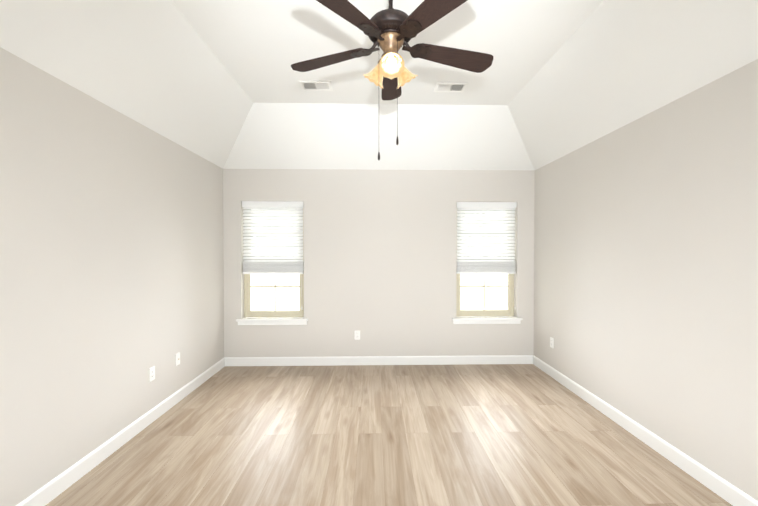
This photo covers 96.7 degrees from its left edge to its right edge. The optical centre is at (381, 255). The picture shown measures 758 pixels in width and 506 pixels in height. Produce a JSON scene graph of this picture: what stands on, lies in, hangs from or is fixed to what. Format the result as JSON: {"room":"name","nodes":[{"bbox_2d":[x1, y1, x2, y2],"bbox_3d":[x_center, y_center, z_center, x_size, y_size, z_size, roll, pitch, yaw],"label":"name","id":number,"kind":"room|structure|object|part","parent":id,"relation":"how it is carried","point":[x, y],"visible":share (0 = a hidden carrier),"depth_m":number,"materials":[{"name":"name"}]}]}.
{"room":"empty bedroom","nodes":[
{"label":"empty bedroom","id":0,"kind":"room"},
{"bbox_2d":[0,47,223,505],"bbox_3d":[-1.965,0.172,1.769,0.140,2.460,5.070,0,1,-1],"label":"wall","id":1,"kind":"structure","parent":0,"point":[111,262],"depth_m":2.19,"materials":[{"name":"beige paint"}]},
{"bbox_2d":[16,358,224,505],"bbox_3d":[-1.888,1.349,1.780,0.014,0.108,4.776,0,1,-1],"label":"baseboard","id":2,"kind":"structure","parent":1,"relation":"attached to","point":[50,491],"depth_m":2.35,"materials":[{"name":"white"}]},
{"bbox_2d":[149,366,154,381],"bbox_3d":[-1.915,0.988,2.817,0.008,0.115,0.070,0,1,-1],"label":"outlet","id":3,"kind":"object","parent":1,"relation":"attached to","point":[151,373],"visible":1,"depth_m":2.81,"materials":[{"name":"white plastic"}]},
{"bbox_2d":[175,352,179,365],"bbox_3d":[-1.923,0.978,3.186,0.008,0.115,0.070,0,1,-1],"label":"outlet","id":4,"kind":"object","parent":1,"relation":"attached to","point":[177,357],"visible":1,"depth_m":3.17,"materials":[{"name":"white plastic"}]},
{"bbox_2d":[223,169,534,356],"bbox_3d":[-0.012,0.138,4.279,3.880,2.460,0.140,0,1,-1],"label":"wall","id":5,"kind":"structure","parent":0,"point":[380,257],"depth_m":4.21,"materials":[{"name":"beige paint"}]},
{"bbox_2d":[236,317,307,324],"bbox_3d":[-1.350,0.822,4.212,0.880,0.075,0.128,0,1,-1],"label":"window sill","id":6,"kind":"structure","parent":5,"relation":"attached to","point":[276,321],"depth_m":4.17,"materials":[{"name":"white wood"}]},
{"bbox_2d":[244,209,303,316],"bbox_3d":[-1.352,0.053,4.287,0.769,1.460,0.057,0,1,-1],"label":"window","id":7,"kind":"structure","parent":5,"relation":"in","point":[248,312],"depth_m":4.28,"materials":[{"name":"beige plastic"}]},
{"bbox_2d":[242,201,303,273],"bbox_3d":[-1.351,-0.223,4.216,0.754,0.903,0.064,0,1,-1],"label":"window blind","id":8,"kind":"object","parent":7,"relation":"attached to","point":[274,225],"visible":0.88,"depth_m":4.21,"materials":[{"name":"white"}]},
{"bbox_2d":[300,236,302,309],"bbox_3d":[-0.995,0.032,4.189,0.029,1.296,0.014,0,1,-1],"label":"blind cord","id":9,"kind":"object","parent":8,"relation":"hanging from","point":[300,246],"depth_m":4.19,"materials":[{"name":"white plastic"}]},
{"bbox_2d":[354,331,359,339],"bbox_3d":[-0.300,0.994,4.210,0.070,0.115,0.008,0,1,-1],"label":"outlet","id":10,"kind":"object","parent":5,"relation":"attached to","point":[356,335],"visible":1,"depth_m":4.21,"materials":[{"name":"white plastic"}]},
{"bbox_2d":[224,355,533,365],"bbox_3d":[-0.010,1.315,4.218,3.880,0.108,0.014,0,1,-1],"label":"baseboard","id":11,"kind":"structure","parent":5,"relation":"attached to","point":[374,360],"depth_m":4.21,"materials":[{"name":"white wood"}]},
{"bbox_2d":[456,213,514,316],"bbox_3d":[1.327,0.052,4.348,0.769,1.460,0.057,0,1,-1],"label":"window","id":12,"kind":"structure","parent":5,"relation":"in","point":[509,311],"depth_m":4.34,"materials":[{"name":"beige plastic"}]},
{"bbox_2d":[456,202,516,273],"bbox_3d":[1.329,-0.224,4.277,0.754,0.903,0.064,0,1,-1],"label":"window blind","id":13,"kind":"object","parent":12,"relation":"attached to","point":[485,238],"visible":0.92,"depth_m":4.27,"materials":[{"name":"white"}]},
{"bbox_2d":[452,316,522,323],"bbox_3d":[1.329,0.821,4.272,0.880,0.075,0.128,0,1,-1],"label":"window sill","id":14,"kind":"structure","parent":5,"relation":"attached to","point":[490,320],"depth_m":4.23,"materials":[{"name":"white wood"}]},
{"bbox_2d":[0,0,757,169],"bbox_3d":[0.044,-1.378,1.793,4.160,0.680,5.070,0,1,-1],"label":"ceiling","id":15,"kind":"structure","parent":0,"point":[216,82],"depth_m":2.59,"materials":[{"name":"white paint"}]},
{"bbox_2d":[299,81,332,90],"bbox_3d":[-0.618,-1.612,3.205,0.290,0.011,0.176,0,1,-1],"label":"ceiling vent","id":16,"kind":"object","parent":15,"relation":"in","point":[316,85],"visible":1,"depth_m":3.20,"materials":[{"name":"white metal"}]},
{"bbox_2d":[291,0,492,159],"bbox_3d":[0.063,-1.063,1.927,1.222,1.071,1.196,0,1,-1],"label":"ceiling fan","id":17,"kind":"object","parent":15,"relation":"hanging from","point":[390,31],"visible":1,"depth_m":1.83,"materials":[{"name":"brown wood"}]},
{"bbox_3d":[0.052,-1.402,1.878,0.262,0.393,0.262,0,1,-1],"label":"motor","id":18,"kind":"part","parent":17,"relation":"part of","materials":[{"name":"brown metal"}]},
{"bbox_2d":[434,82,467,92],"bbox_3d":[0.662,-1.612,3.235,0.290,0.011,0.176,0,1,-1],"label":"ceiling vent","id":19,"kind":"object","parent":15,"relation":"in","point":[449,87],"visible":1,"depth_m":3.22,"materials":[{"name":"white metal"}]},
{"bbox_2d":[45,364,732,505],"bbox_3d":[0.044,1.462,1.832,4.160,0.120,5.070,0,1,-1],"label":"floor","id":20,"kind":"structure","parent":0,"point":[452,435],"depth_m":2.43,"materials":[{"name":"brown wood"}]},
{"bbox_2d":[534,59,757,500],"bbox_3d":[2.054,0.171,1.860,0.140,2.460,5.070,0,1,-1],"label":"wall","id":21,"kind":"structure","parent":0,"point":[646,271],"depth_m":2.31,"materials":[{"name":"beige paint"}]},
{"bbox_2d":[550,337,553,348],"bbox_3d":[1.935,0.989,3.825,0.008,0.115,0.070,0,1,-1],"label":"outlet","id":22,"kind":"object","parent":21,"relation":"attached to","point":[551,342],"visible":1,"depth_m":3.81,"materials":[{"name":"white plastic"}]},
{"bbox_2d":[533,356,757,505],"bbox_3d":[1.977,1.347,1.868,0.014,0.108,4.776,0,1,-1],"label":"baseboard","id":23,"kind":"structure","parent":21,"relation":"attached to","point":[727,491],"depth_m":2.35,"materials":[{"name":"white wood"}]},
{"label":"outside","id":24,"kind":"structure","parent":0,"visible":0},
{"bbox_2d":[246,209,507,317],"bbox_3d":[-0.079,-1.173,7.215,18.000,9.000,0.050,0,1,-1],"label":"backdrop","id":25,"kind":"structure","parent":24,"point":[268,303],"depth_m":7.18,"materials":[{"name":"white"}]}
]}

